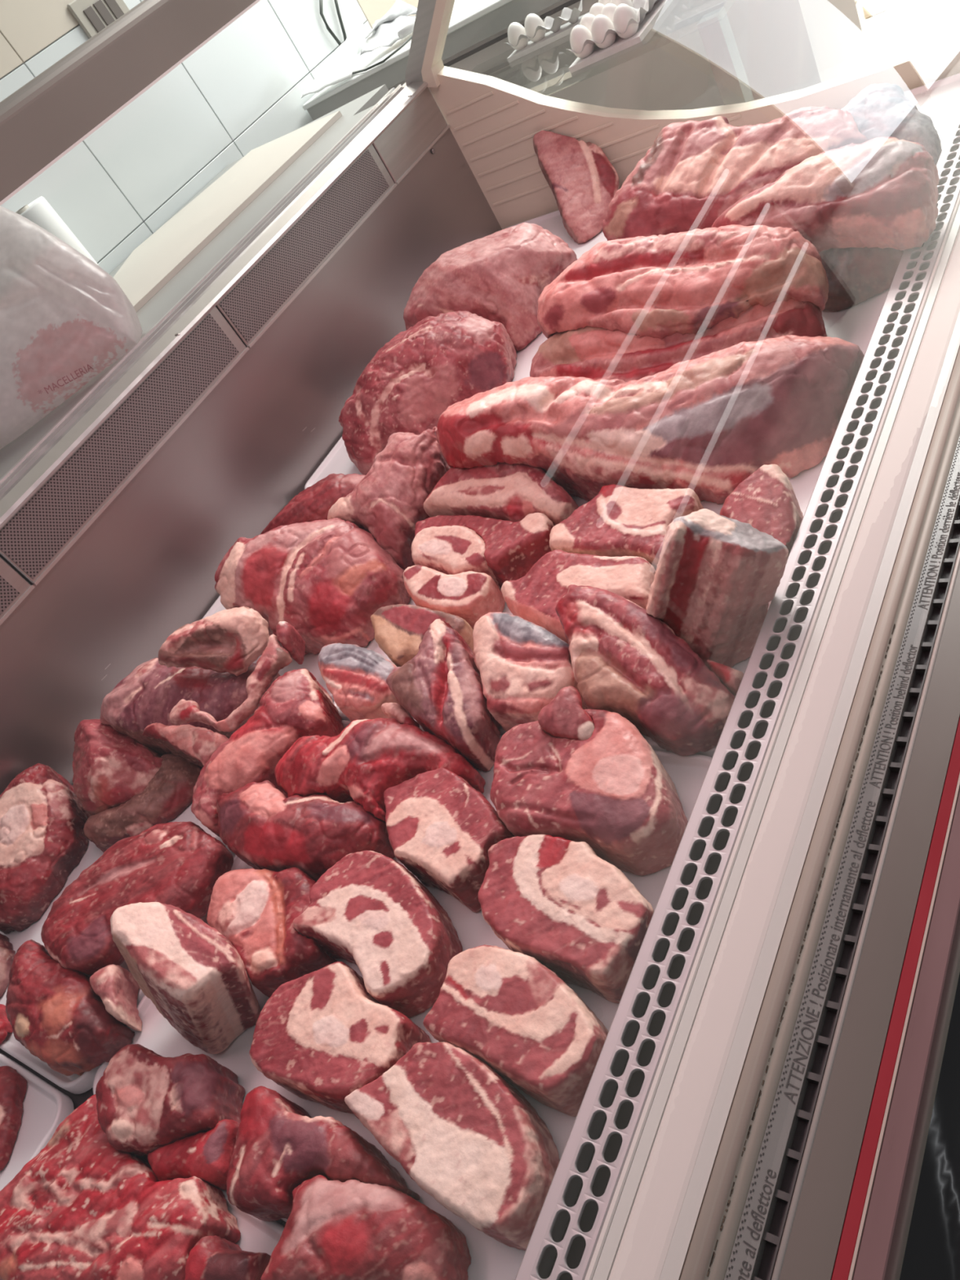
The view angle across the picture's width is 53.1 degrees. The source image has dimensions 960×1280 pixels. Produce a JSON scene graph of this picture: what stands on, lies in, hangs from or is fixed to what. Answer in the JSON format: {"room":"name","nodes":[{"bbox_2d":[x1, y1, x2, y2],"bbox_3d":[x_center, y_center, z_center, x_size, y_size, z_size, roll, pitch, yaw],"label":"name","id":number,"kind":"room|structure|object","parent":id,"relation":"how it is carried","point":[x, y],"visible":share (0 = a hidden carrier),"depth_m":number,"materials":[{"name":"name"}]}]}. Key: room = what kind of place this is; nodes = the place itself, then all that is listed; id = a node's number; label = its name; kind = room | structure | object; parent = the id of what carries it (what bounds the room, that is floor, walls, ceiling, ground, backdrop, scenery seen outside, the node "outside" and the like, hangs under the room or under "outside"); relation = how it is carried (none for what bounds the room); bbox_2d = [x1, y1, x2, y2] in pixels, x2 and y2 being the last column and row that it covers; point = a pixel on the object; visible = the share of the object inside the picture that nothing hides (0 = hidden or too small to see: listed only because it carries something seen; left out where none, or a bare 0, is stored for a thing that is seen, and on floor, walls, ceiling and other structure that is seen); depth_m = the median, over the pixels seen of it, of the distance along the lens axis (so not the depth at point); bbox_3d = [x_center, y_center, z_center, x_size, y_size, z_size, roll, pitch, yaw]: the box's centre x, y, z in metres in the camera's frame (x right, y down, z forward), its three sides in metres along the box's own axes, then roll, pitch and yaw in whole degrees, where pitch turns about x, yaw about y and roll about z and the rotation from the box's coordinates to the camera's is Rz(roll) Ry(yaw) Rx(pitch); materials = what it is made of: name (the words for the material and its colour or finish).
{"room":"food shop","nodes":[
{"label":"food shop","id":0,"kind":"room"},
{"bbox_2d":[0,84,388,584],"bbox_3d":[-0.683,0.068,2.082,0.590,1.180,2.470,1,50,40],"label":"countertop","id":1,"kind":"structure","parent":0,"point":[371,98],"depth_m":1.94,"materials":[{"name":"grey"}]},
{"bbox_2d":[15,195,99,266],"bbox_3d":[-0.936,-0.849,2.122,0.120,0.216,0.120,1,50,40],"label":"paper roll","id":2,"kind":"object","parent":1,"relation":"on","point":[39,211],"visible":0.3,"depth_m":2.06,"materials":[{"name":"white"}]},
{"bbox_2d":[0,205,142,448],"bbox_3d":[-0.781,-0.526,1.551,0.317,0.302,0.398,1,50,40],"label":"plastic bag","id":3,"kind":"object","parent":1,"relation":"on","point":[64,319],"visible":1,"depth_m":1.55,"materials":[{"name":"clear"}]},
{"bbox_2d":[113,111,342,311],"bbox_3d":[-0.673,-0.858,2.091,0.462,0.011,0.988,1,50,40],"label":"cutting board","id":4,"kind":"object","parent":1,"relation":"on","point":[153,264],"visible":0.6,"depth_m":2.09,"materials":[{"name":"plastic"}]},
{"bbox_2d":[0,0,418,274],"bbox_3d":[-0.831,-1.034,2.376,0.030,2.420,4.200,1,50,40],"label":"wall","id":5,"kind":"structure","parent":0,"point":[242,91],"depth_m":2.42,"materials":[{"name":"white tile"}]},
{"bbox_2d":[66,0,129,38],"bbox_3d":[-0.888,-1.476,2.265,0.014,0.100,0.150,1,50,40],"label":"wall socket","id":6,"kind":"object","parent":5,"relation":"attached to","point":[93,16],"visible":0.67,"depth_m":2.25,"materials":[{"name":"beige"}]},
{"bbox_2d":[319,0,341,45],"bbox_3d":[-0.431,-1.798,2.791,0.009,0.170,0.068,1,50,40],"label":"hanging cable","id":7,"kind":"object","parent":5,"relation":"hanging from","point":[328,28],"visible":0.72,"depth_m":2.78,"materials":[{"name":"grey plastic"}]},
{"bbox_2d":[333,0,346,40],"bbox_3d":[-0.410,-1.819,2.816,0.009,0.152,0.089,1,50,40],"label":"hanging cable","id":8,"kind":"object","parent":5,"relation":"hanging from","point":[335,1],"visible":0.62,"depth_m":2.81,"materials":[{"name":"grey plastic"}]},
{"bbox_2d":[855,0,959,66],"bbox_3d":[1.651,-0.966,2.351,8.600,0.030,9.200,1,50,40],"label":"floor","id":9,"kind":"structure","parent":0,"point":[905,26],"depth_m":3.98,"materials":[{"name":"white"}]},
{"bbox_2d":[0,0,959,1279],"bbox_3d":[-0.093,-0.078,1.226,1.404,1.800,2.350,1,50,40],"label":"display case","id":10,"kind":"object","parent":9,"relation":"on","point":[757,1103],"depth_m":0.90,"materials":[{"name":"metal"}]},
{"bbox_2d":[0,1052,74,1191],"bbox_3d":[-0.660,0.635,0.989,0.414,0.018,0.452,1,50,40],"label":"tray","id":11,"kind":"object","parent":10,"relation":"on","point":[45,1107],"visible":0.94,"depth_m":0.97,"materials":[{"name":"white plastic"}]},
{"bbox_2d":[0,1066,26,1171],"bbox_3d":[-0.494,0.486,0.993,0.044,0.027,0.119,-37,36,0],"label":"piece of meat","id":12,"kind":"object","parent":11,"relation":"on","point":[13,1086],"visible":1,"depth_m":0.99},
{"bbox_2d":[0,800,234,1093],"bbox_3d":[-0.460,0.282,1.219,0.414,0.018,0.472,1,50,40],"label":"tray","id":13,"kind":"object","parent":10,"relation":"on","point":[74,1083],"visible":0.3,"depth_m":1.13,"materials":[{"name":"white plastic"}]},
{"bbox_2d":[0,1004,13,1044],"bbox_3d":[-0.551,0.436,1.096,0.030,0.026,0.067,-37,36,-1],"label":"piece of meat","id":14,"kind":"object","parent":13,"relation":"on","point":[5,1025],"visible":0.72,"depth_m":1.09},
{"bbox_2d":[0,933,15,997],"bbox_3d":[-0.592,0.392,1.178,0.035,0.028,0.104,-34,36,3],"label":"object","id":15,"kind":"object","parent":13,"relation":"on","point":[6,953],"visible":0.88,"depth_m":1.17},
{"bbox_2d":[0,763,90,933],"bbox_3d":[-0.599,0.266,1.265,0.152,0.097,0.210,1,50,40],"label":"meat","id":16,"kind":"object","parent":13,"relation":"on","point":[42,819],"visible":0.94,"depth_m":1.24,"materials":[{"name":"food"}]},
{"bbox_2d":[5,939,134,1075],"bbox_3d":[-0.455,0.388,1.019,0.206,0.086,0.090,6,53,43],"label":"lump","id":17,"kind":"object","parent":13,"relation":"on","point":[54,1011],"visible":0.84,"depth_m":0.98,"materials":[{"name":"food"}]},
{"bbox_2d":[89,964,142,1031],"bbox_3d":[-0.374,0.367,0.995,0.035,0.062,0.076,-45,37,-12],"label":"meat","id":18,"kind":"object","parent":13,"relation":"on","point":[116,986],"visible":0.97,"depth_m":0.98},
{"bbox_2d":[72,719,163,815],"bbox_3d":[-0.504,0.169,1.284,0.194,0.110,0.112,16,60,48],"label":"meat chunk","id":19,"kind":"object","parent":13,"relation":"on","point":[110,767],"visible":0.8,"depth_m":1.23,"materials":[{"name":"food"}]},
{"bbox_2d":[83,753,202,852],"bbox_3d":[-0.435,0.207,1.240,0.172,0.046,0.101,-42,36,-8],"label":"trim","id":20,"kind":"structure","parent":13,"relation":"on","point":[170,792],"depth_m":1.22,"materials":[{"name":"food"}]},
{"bbox_2d":[99,657,279,767],"bbox_3d":[-0.388,0.077,1.276,0.249,0.127,0.158,1,50,40],"label":"meat","id":21,"kind":"object","parent":13,"relation":"on","point":[148,695],"visible":0.66,"depth_m":1.23,"materials":[{"name":"food"}]},
{"bbox_2d":[142,722,228,765],"bbox_3d":[-0.363,0.124,1.177,0.127,0.049,0.045,1,50,40],"label":"flap","id":22,"kind":"object","parent":21,"relation":"on","point":[198,743],"visible":0.88,"depth_m":1.16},
{"bbox_2d":[158,606,269,675],"bbox_3d":[-0.335,0.006,1.217,0.140,0.079,0.081,-22,38,19],"label":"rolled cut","id":23,"kind":"object","parent":21,"relation":"on","point":[229,641],"visible":0.97,"depth_m":1.20,"materials":[{"name":"food"}]},
{"bbox_2d":[168,634,292,732],"bbox_3d":[-0.294,0.064,1.145,0.162,0.043,0.074,-39,36,-4],"label":"fat trimming","id":24,"kind":"object","parent":21,"relation":"on","point":[274,658],"visible":1,"depth_m":1.14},
{"bbox_2d":[219,1188,284,1255],"bbox_3d":[-0.284,0.638,0.675,0.550,0.018,0.458,1,50,40],"label":"tray","id":25,"kind":"object","parent":10,"relation":"on","point":[257,1235],"visible":0.02,"depth_m":0.77,"materials":[{"name":"white plastic"}]},
{"bbox_2d":[0,1093,240,1279],"bbox_3d":[-0.315,0.487,0.806,0.246,0.070,0.155,1,50,40],"label":"slab","id":26,"kind":"object","parent":25,"relation":"on","point":[83,1207],"visible":0.91,"depth_m":0.78,"materials":[{"name":"food"}]},
{"bbox_2d":[184,1235,271,1279],"bbox_3d":[-0.190,0.480,0.728,0.066,0.050,0.041,-8,45,34],"label":"meat chunk","id":27,"kind":"object","parent":25,"relation":"on","point":[215,1257],"visible":0.9,"depth_m":0.72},
{"bbox_2d":[202,595,370,702],"bbox_3d":[-0.259,-0.073,1.452,0.414,0.018,0.460,1,50,40],"label":"tray","id":28,"kind":"object","parent":10,"relation":"on","point":[310,663],"visible":0.02,"depth_m":1.32,"materials":[{"name":"white plastic"}]},
{"bbox_2d":[275,621,305,664],"bbox_3d":[-0.233,0.001,1.187,0.026,0.059,0.051,-39,36,-4],"label":"meat","id":29,"kind":"object","parent":28,"relation":"on","point":[287,635],"visible":0.99,"depth_m":1.17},
{"bbox_2d":[214,517,410,655],"bbox_3d":[-0.243,-0.090,1.327,0.311,0.148,0.203,1,50,40],"label":"piece of meat","id":30,"kind":"object","parent":28,"relation":"on","point":[326,580],"visible":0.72,"depth_m":1.26,"materials":[{"name":"food"}]},
{"bbox_2d":[260,473,365,534],"bbox_3d":[-0.249,-0.197,1.492,0.216,0.100,0.122,-29,36,10],"label":"lean roast","id":31,"kind":"object","parent":28,"relation":"on","point":[314,503],"visible":0.4,"depth_m":1.43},
{"bbox_2d":[327,426,450,570],"bbox_3d":[-0.113,-0.214,1.365,0.208,0.140,0.192,-49,38,-17],"label":"piece of meat","id":32,"kind":"object","parent":28,"relation":"on","point":[387,503],"visible":0.66,"depth_m":1.29,"materials":[{"name":"food"}]},
{"bbox_2d":[93,720,711,1279],"bbox_3d":[-0.083,0.283,0.907,0.550,0.018,0.472,1,50,40],"label":"tray","id":33,"kind":"object","parent":10,"relation":"on","point":[491,1259],"visible":0.16,"depth_m":0.85,"materials":[{"name":"white plastic"}]},
{"bbox_2d":[40,821,233,976],"bbox_3d":[-0.377,0.283,1.055,0.211,0.072,0.153,-46,37,-13],"label":"piece of meat","id":34,"kind":"object","parent":33,"relation":"on","point":[179,864],"visible":0.86,"depth_m":1.03,"materials":[{"name":"food"}]},
{"bbox_2d":[95,1044,245,1159],"bbox_3d":[-0.280,0.410,0.849,0.142,0.087,0.090,-10,43,32],"label":"chunk","id":35,"kind":"object","parent":33,"relation":"on","point":[148,1100],"visible":0.86,"depth_m":0.82,"materials":[{"name":"food"}]},
{"bbox_2d":[110,902,261,1053],"bbox_3d":[-0.280,0.311,0.901,0.170,0.156,0.092,9,55,45],"label":"meat","id":36,"kind":"object","parent":33,"relation":"on","point":[194,976],"visible":1,"depth_m":0.86,"materials":[{"name":"food"}]},
{"bbox_2d":[147,1119,239,1190],"bbox_3d":[-0.241,0.438,0.815,0.087,0.053,0.051,-22,38,19],"label":"meat chunk","id":37,"kind":"object","parent":33,"relation":"on","point":[206,1156],"visible":0.73,"depth_m":0.80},
{"bbox_2d":[191,668,344,837],"bbox_3d":[-0.255,0.131,1.133,0.206,0.097,0.128,-43,36,-9],"label":"meat","id":38,"kind":"object","parent":33,"relation":"on","point":[295,705],"visible":0.7,"depth_m":1.09,"materials":[{"name":"food"}]},
{"bbox_2d":[206,866,337,997],"bbox_3d":[-0.203,0.274,0.946,0.107,0.078,0.172,-45,37,-12],"label":"meat","id":39,"kind":"object","parent":33,"relation":"on","point":[255,909],"visible":0.84,"depth_m":0.91,"materials":[{"name":"food"}]},
{"bbox_2d":[216,780,395,881],"bbox_3d":[-0.194,0.199,1.005,0.222,0.098,0.101,1,50,40],"label":"shin cut","id":40,"kind":"object","parent":33,"relation":"on","point":[265,828],"visible":0.78,"depth_m":0.96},
{"bbox_2d":[226,1085,420,1221],"bbox_3d":[-0.134,0.412,0.742,0.174,0.069,0.088,1,50,40],"label":"meat chunk","id":41,"kind":"object","parent":33,"relation":"on","point":[278,1147],"visible":0.85,"depth_m":0.73,"materials":[{"name":"food"}]},
{"bbox_2d":[248,961,431,1114],"bbox_3d":[-0.119,0.337,0.819,0.158,0.062,0.109,1,50,40],"label":"steak","id":42,"kind":"object","parent":33,"relation":"on","point":[320,1036],"visible":0.85,"depth_m":0.80,"materials":[{"name":"food"}]},
{"bbox_2d":[260,1174,471,1279],"bbox_3d":[-0.086,0.428,0.687,0.157,0.065,0.078,-15,41,27],"label":"meat chunk","id":43,"kind":"object","parent":33,"relation":"on","point":[351,1229],"visible":1,"depth_m":0.66,"materials":[{"name":"food"}]},
{"bbox_2d":[293,850,462,1017],"bbox_3d":[-0.087,0.260,0.875,0.171,0.067,0.106,18,61,48],"label":"steak","id":44,"kind":"object","parent":33,"relation":"on","point":[366,910],"visible":0.97,"depth_m":0.85,"materials":[{"name":"food"}]},
{"bbox_2d":[274,717,485,822],"bbox_3d":[-0.115,0.132,1.018,0.248,0.095,0.123,-3,47,38],"label":"piece of meat","id":45,"kind":"object","parent":33,"relation":"on","point":[368,757],"visible":0.77,"depth_m":0.98,"materials":[{"name":"food"}]},
{"bbox_2d":[383,768,515,912],"bbox_3d":[-0.032,0.184,0.913,0.098,0.069,0.157,-44,36,-11],"label":"steak","id":46,"kind":"object","parent":33,"relation":"on","point":[442,829],"visible":0.85,"depth_m":0.88,"materials":[{"name":"food"}]},
{"bbox_2d":[344,1041,559,1250],"bbox_3d":[-0.013,0.358,0.704,0.175,0.067,0.093,18,62,49],"label":"steak","id":47,"kind":"object","parent":33,"relation":"on","point":[468,1139],"visible":0.96,"depth_m":0.68,"materials":[{"name":"food"}]},
{"bbox_2d":[422,944,608,1116],"bbox_3d":[0.035,0.294,0.738,0.151,0.065,0.092,1,50,40],"label":"steak","id":48,"kind":"object","parent":33,"relation":"on","point":[505,1008],"visible":0.88,"depth_m":0.71,"materials":[{"name":"food"}]},
{"bbox_2d":[477,834,653,1003],"bbox_3d":[0.070,0.221,0.790,0.165,0.066,0.108,1,50,40],"label":"steak","id":49,"kind":"object","parent":33,"relation":"on","point":[552,900],"visible":0.87,"depth_m":0.76,"materials":[{"name":"food"}]},
{"bbox_2d":[489,685,688,875],"bbox_3d":[0.097,0.120,0.858,0.197,0.094,0.146,1,50,40],"label":"piece of meat","id":50,"kind":"object","parent":33,"relation":"on","point":[610,791],"depth_m":0.82,"materials":[{"name":"food"}]},
{"bbox_2d":[304,331,547,488],"bbox_3d":[-0.063,-0.419,1.678,0.414,0.018,0.446,1,50,40],"label":"tray","id":51,"kind":"object","parent":10,"relation":"on","point":[338,461],"visible":0.1,"depth_m":1.69,"materials":[{"name":"white plastic"}]},
{"bbox_2d":[338,311,516,475],"bbox_3d":[-0.112,-0.447,1.632,0.340,0.132,0.256,-36,36,0],"label":"piece of meat","id":52,"kind":"object","parent":51,"relation":"on","point":[442,361],"visible":0.91,"depth_m":1.56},
{"bbox_2d":[506,209,607,259],"bbox_3d":[0.120,-0.743,1.889,0.414,0.018,0.403,1,50,40],"label":"tray","id":53,"kind":"object","parent":10,"relation":"on","point":[552,222],"visible":0.04,"depth_m":1.95,"materials":[{"name":"white plastic"}]},
{"bbox_2d":[403,222,577,351],"bbox_3d":[0.013,-0.645,1.729,0.323,0.158,0.285,1,50,40],"label":"round roast","id":54,"kind":"object","parent":53,"relation":"on","point":[501,276],"visible":0.65,"depth_m":1.64,"materials":[{"name":"food"}]},
{"bbox_2d":[533,130,619,244],"bbox_3d":[0.193,-0.902,1.864,0.130,0.163,0.237,-23,38,17],"label":"leaning slab","id":55,"kind":"object","parent":53,"relation":"on","point":[583,182],"visible":0.92,"depth_m":1.86,"materials":[{"name":"food"}]},
{"bbox_2d":[333,455,826,757],"bbox_3d":[0.118,-0.072,1.139,0.550,0.018,0.460,1,50,40],"label":"tray","id":56,"kind":"object","parent":10,"relation":"on","point":[803,484],"visible":0.13,"depth_m":1.05,"materials":[{"name":"white plastic"}]},
{"bbox_2d":[317,643,419,727],"bbox_3d":[-0.123,0.059,1.111,0.083,0.090,0.213,-47,37,-14],"label":"sinew cut","id":57,"kind":"object","parent":56,"relation":"on","point":[356,677],"visible":0.69,"depth_m":1.09,"materials":[{"name":"food"}]},
{"bbox_2d":[370,604,473,666],"bbox_3d":[-0.075,-0.001,1.147,0.147,0.079,0.086,1,50,40],"label":"piece of meat","id":58,"kind":"object","parent":56,"relation":"on","point":[399,629],"visible":0.6,"depth_m":1.12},
{"bbox_2d":[386,618,500,771],"bbox_3d":[-0.033,0.055,1.029,0.097,0.104,0.185,-39,36,-3],"label":"piece of meat","id":59,"kind":"object","parent":56,"relation":"on","point":[441,687],"visible":0.84,"depth_m":0.99,"materials":[{"name":"food"}]},
{"bbox_2d":[403,564,505,629],"bbox_3d":[-0.042,-0.055,1.180,0.144,0.079,0.074,1,50,40],"label":"disc","id":60,"kind":"object","parent":56,"relation":"on","point":[469,596],"visible":0.81,"depth_m":1.15,"materials":[{"name":"food"}]},
{"bbox_2d":[411,525,501,589],"bbox_3d":[-0.029,-0.103,1.219,0.133,0.084,0.081,1,50,40],"label":"disc","id":61,"kind":"object","parent":56,"relation":"on","point":[446,549],"visible":0.62,"depth_m":1.19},
{"bbox_2d":[414,512,554,587],"bbox_3d":[0.000,-0.114,1.215,0.218,0.076,0.090,1,50,40],"label":"block","id":62,"kind":"object","parent":56,"relation":"on","point":[512,549],"visible":0.56,"depth_m":1.16,"materials":[{"name":"food"}]},
{"bbox_2d":[422,462,578,525],"bbox_3d":[0.032,-0.190,1.256,0.229,0.097,0.114,1,50,40],"label":"piece of meat","id":63,"kind":"object","parent":56,"relation":"on","point":[505,491],"visible":0.66,"depth_m":1.22,"materials":[{"name":"food"}]},
{"bbox_2d":[472,612,586,732],"bbox_3d":[0.048,0.023,1.009,0.105,0.090,0.162,-28,36,11],"label":"rib cut","id":64,"kind":"object","parent":56,"relation":"on","point":[522,666],"visible":0.79,"depth_m":0.97,"materials":[{"name":"food"}]},
{"bbox_2d":[501,549,655,644],"bbox_3d":[0.107,-0.045,1.058,0.191,0.065,0.118,1,50,40],"label":"steak","id":65,"kind":"object","parent":56,"relation":"on","point":[534,597],"visible":0.67,"depth_m":1.04,"materials":[{"name":"food"}]},
{"bbox_2d":[549,484,703,570],"bbox_3d":[0.169,-0.126,1.099,0.180,0.064,0.107,8,54,44],"label":"steak","id":66,"kind":"object","parent":56,"relation":"on","point":[620,521],"visible":0.7,"depth_m":1.07,"materials":[{"name":"food"}]},
{"bbox_2d":[555,584,735,755],"bbox_3d":[0.140,0.023,0.924,0.112,0.101,0.238,-36,36,1],"label":"piece of meat","id":67,"kind":"object","parent":56,"relation":"on","point":[626,661],"visible":0.95,"depth_m":0.88,"materials":[{"name":"food"}]},
{"bbox_2d":[435,334,864,503],"bbox_3d":[0.176,-0.287,1.193,0.535,0.158,0.224,1,50,40],"label":"piece of meat","id":68,"kind":"object","parent":56,"relation":"on","point":[704,424],"visible":0.84,"depth_m":1.10,"materials":[{"name":"food"}]},
{"bbox_2d":[645,508,788,666],"bbox_3d":[0.217,-0.054,0.899,0.144,0.157,0.080,-24,37,16],"label":"upright block","id":69,"kind":"object","parent":56,"relation":"on","point":[717,577],"visible":0.88,"depth_m":0.87,"materials":[{"name":"food"}]},
{"bbox_2d":[706,659,743,696],"bbox_3d":[0.229,0.036,0.883,0.022,0.047,0.052,-39,36,-3],"label":"piece of meat","id":70,"kind":"object","parent":56,"relation":"on","point":[731,677],"visible":0.44,"depth_m":0.86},
{"bbox_2d":[720,464,803,556],"bbox_3d":[0.294,-0.113,0.964,0.081,0.084,0.143,-29,36,10],"label":"steak","id":71,"kind":"object","parent":56,"relation":"on","point":[766,500],"visible":0.54,"depth_m":0.95,"materials":[{"name":"food"}]},
{"bbox_2d":[515,103,959,1279],"bbox_3d":[0.310,-0.040,0.899,0.044,0.055,2.315,1,50,40],"label":"grille","id":72,"kind":"object","parent":10,"relation":"attached to","point":[575,1235],"depth_m":0.76,"materials":[{"name":"metal"}]},
{"bbox_2d":[711,137,939,252],"bbox_3d":[0.433,-0.550,1.222,0.277,0.111,0.135,1,50,40],"label":"rack","id":73,"kind":"object","parent":10,"relation":"on","point":[882,193],"visible":0.8,"depth_m":1.16,"materials":[{"name":"food"}]},
{"bbox_2d":[822,288,889,355],"bbox_3d":[0.314,-0.418,1.365,0.550,0.018,0.446,1,50,40],"label":"tray","id":74,"kind":"object","parent":10,"relation":"on","point":[855,324],"visible":0.02,"depth_m":1.22,"materials":[{"name":"white plastic"}]},
{"bbox_2d":[529,297,826,382],"bbox_3d":[0.243,-0.383,1.270,0.408,0.130,0.161,-4,47,37],"label":"rack","id":75,"kind":"object","parent":74,"relation":"on","point":[595,353],"visible":0.51,"depth_m":1.23,"materials":[{"name":"food"}]},
{"bbox_2d":[537,224,828,339],"bbox_3d":[0.252,-0.458,1.257,0.381,0.148,0.159,-3,47,38],"label":"piece of meat","id":76,"kind":"object","parent":75,"relation":"on","point":[660,286],"visible":0.99,"depth_m":1.21,"materials":[{"name":"food"}]},
{"bbox_2d":[818,246,904,311],"bbox_3d":[0.480,-0.506,1.254,0.153,0.081,0.146,1,50,40],"label":"dark cut","id":77,"kind":"object","parent":74,"relation":"on","point":[855,275],"visible":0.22,"depth_m":1.22,"materials":[{"name":"food"}]},
{"bbox_2d":[903,72,959,149],"bbox_3d":[0.497,-0.742,1.577,0.550,0.018,0.403,1,50,40],"label":"tray","id":78,"kind":"object","parent":10,"relation":"on","point":[940,100],"visible":0.02,"depth_m":1.51,"materials":[{"name":"white plastic"}]},
{"bbox_2d":[602,106,868,240],"bbox_3d":[0.398,-0.739,1.503,0.418,0.173,0.285,1,50,40],"label":"rack","id":79,"kind":"object","parent":78,"relation":"on","point":[692,171],"visible":0.76,"depth_m":1.46,"materials":[{"name":"food"}]},
{"bbox_2d":[840,82,942,164],"bbox_3d":[0.577,-0.733,1.401,0.139,0.113,0.216,-25,37,15],"label":"meat","id":80,"kind":"object","parent":78,"relation":"on","point":[881,109],"visible":0.54,"depth_m":1.35,"materials":[{"name":"food"}]},
{"bbox_2d":[302,0,870,124],"bbox_3d":[0.397,-1.273,2.706,1.384,1.164,0.420,1,50,40],"label":"countertop","id":81,"kind":"structure","parent":9,"relation":"on","point":[784,46],"depth_m":2.25,"materials":[{"name":"white"}]},
{"bbox_2d":[301,19,364,97],"bbox_3d":[-0.394,-1.601,2.653,0.191,0.078,0.204,1,50,40],"label":"paper sheet","id":82,"kind":"object","parent":81,"relation":"on","point":[338,68],"visible":1,"depth_m":2.63,"materials":[{"name":"white"}]},
{"bbox_2d":[351,35,412,75],"bbox_3d":[-0.284,-1.542,2.564,0.226,0.006,0.131,1,50,40],"label":"cable","id":83,"kind":"object","parent":81,"relation":"on","point":[410,37],"visible":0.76,"depth_m":2.50,"materials":[{"name":"grey plastic"}]},
{"bbox_2d":[360,0,417,55],"bbox_3d":[-0.223,-1.651,2.572,0.176,0.073,0.191,1,50,40],"label":"paper sheet","id":84,"kind":"object","parent":81,"relation":"on","point":[397,24],"visible":0.87,"depth_m":2.60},
{"bbox_2d":[503,0,589,62],"bbox_3d":[0.149,-1.365,2.153,0.206,0.041,0.060,1,50,40],"label":"egg tray","id":85,"kind":"object","parent":81,"relation":"on","point":[557,31],"visible":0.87,"depth_m":2.14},
{"bbox_2d":[507,22,528,50],"bbox_3d":[0.086,-1.376,2.191,0.045,0.058,0.044,1,50,40],"label":"egg","id":86,"kind":"object","parent":85,"relation":"in","point":[515,29],"visible":0.96,"depth_m":2.18,"materials":[{"name":"white food"}]},
{"bbox_2d":[524,13,545,42],"bbox_3d":[0.123,-1.375,2.159,0.045,0.058,0.044,1,50,40],"label":"egg","id":87,"kind":"object","parent":85,"relation":"in","point":[532,20],"visible":0.98,"depth_m":2.15,"materials":[{"name":"white food"}]},
{"bbox_2d":[503,0,582,46],"bbox_3d":[0.147,-1.367,2.151,0.194,0.034,0.048,1,50,40],"label":"egg carton","id":88,"kind":"object","parent":85,"relation":"on","point":[557,31],"depth_m":2.13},
{"bbox_2d":[565,0,673,73],"bbox_3d":[0.292,-1.230,1.883,0.158,0.041,0.303,1,50,40],"label":"egg tray","id":89,"kind":"object","parent":81,"relation":"on","point":[648,12],"visible":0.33,"depth_m":1.82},
{"bbox_2d":[569,24,595,58],"bbox_3d":[0.195,-1.149,1.845,0.045,0.058,0.044,1,50,40],"label":"egg","id":90,"kind":"object","parent":89,"relation":"in","point":[580,33],"visible":0.94,"depth_m":1.83,"materials":[{"name":"white food"}]},
{"bbox_2d":[579,13,596,46],"bbox_3d":[0.216,-1.186,1.869,0.045,0.058,0.044,1,50,40],"label":"egg","id":91,"kind":"object","parent":89,"relation":"in","point":[587,20],"visible":0.38,"depth_m":1.85,"materials":[{"name":"white food"}]},
{"bbox_2d":[589,3,604,16],"bbox_3d":[0.237,-1.222,1.893,0.045,0.058,0.044,1,50,40],"label":"egg","id":92,"kind":"object","parent":89,"relation":"in","point":[596,9],"visible":0.3,"depth_m":1.87,"materials":[{"name":"white food"}]},
{"bbox_2d":[591,14,616,48],"bbox_3d":[0.233,-1.149,1.814,0.045,0.058,0.044,1,50,40],"label":"egg","id":93,"kind":"object","parent":89,"relation":"in","point":[601,24],"visible":0.97,"depth_m":1.80,"materials":[{"name":"white food"}]},
{"bbox_2d":[598,0,610,5],"bbox_3d":[0.258,-1.259,1.917,0.045,0.058,0.044,1,50,40],"label":"egg","id":94,"kind":"object","parent":89,"relation":"in","point":[604,2],"visible":0.09,"depth_m":1.90,"materials":[{"name":"white food"}]},
{"bbox_2d":[600,3,617,35],"bbox_3d":[0.253,-1.185,1.838,0.045,0.058,0.044,1,50,40],"label":"egg","id":95,"kind":"object","parent":89,"relation":"in","point":[608,10],"visible":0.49,"depth_m":1.82,"materials":[{"name":"white food"}]},
{"bbox_2d":[565,0,660,53],"bbox_3d":[0.290,-1.232,1.881,0.146,0.034,0.291,1,50,40],"label":"egg carton","id":96,"kind":"object","parent":89,"relation":"on","point":[647,11],"depth_m":1.81,"materials":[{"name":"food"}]},
{"bbox_2d":[609,0,633,7],"bbox_3d":[0.274,-1.222,1.862,0.045,0.058,0.044,1,50,40],"label":"egg","id":97,"kind":"object","parent":89,"relation":"in","point":[617,2],"visible":0.2,"depth_m":1.84,"materials":[{"name":"white food"}]},
{"bbox_2d":[613,4,639,39],"bbox_3d":[0.270,-1.148,1.783,0.045,0.058,0.044,1,50,40],"label":"egg","id":98,"kind":"object","parent":89,"relation":"in","point":[623,13],"visible":0.97,"depth_m":1.77,"materials":[{"name":"white food"}]},
{"bbox_2d":[697,6,754,105],"bbox_3d":[0.457,-0.905,2.331,0.800,1.064,0.445,1,50,40],"label":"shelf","id":99,"kind":"object","parent":9,"relation":"on","point":[714,28],"visible":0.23,"depth_m":1.74,"materials":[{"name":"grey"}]},
{"bbox_2d":[860,0,890,17],"bbox_3d":[1.268,-3.493,3.672,0.090,2.098,0.100,1,50,40],"label":"door frame","id":100,"kind":"structure","parent":9,"relation":"on","point":[870,7],"depth_m":4.24,"materials":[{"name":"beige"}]},
{"bbox_2d":[899,973,959,1279],"bbox_3d":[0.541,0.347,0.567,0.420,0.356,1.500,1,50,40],"label":"floor","id":101,"kind":"structure","parent":0,"point":[932,1250],"depth_m":0.54,"materials":[{"name":"black"}]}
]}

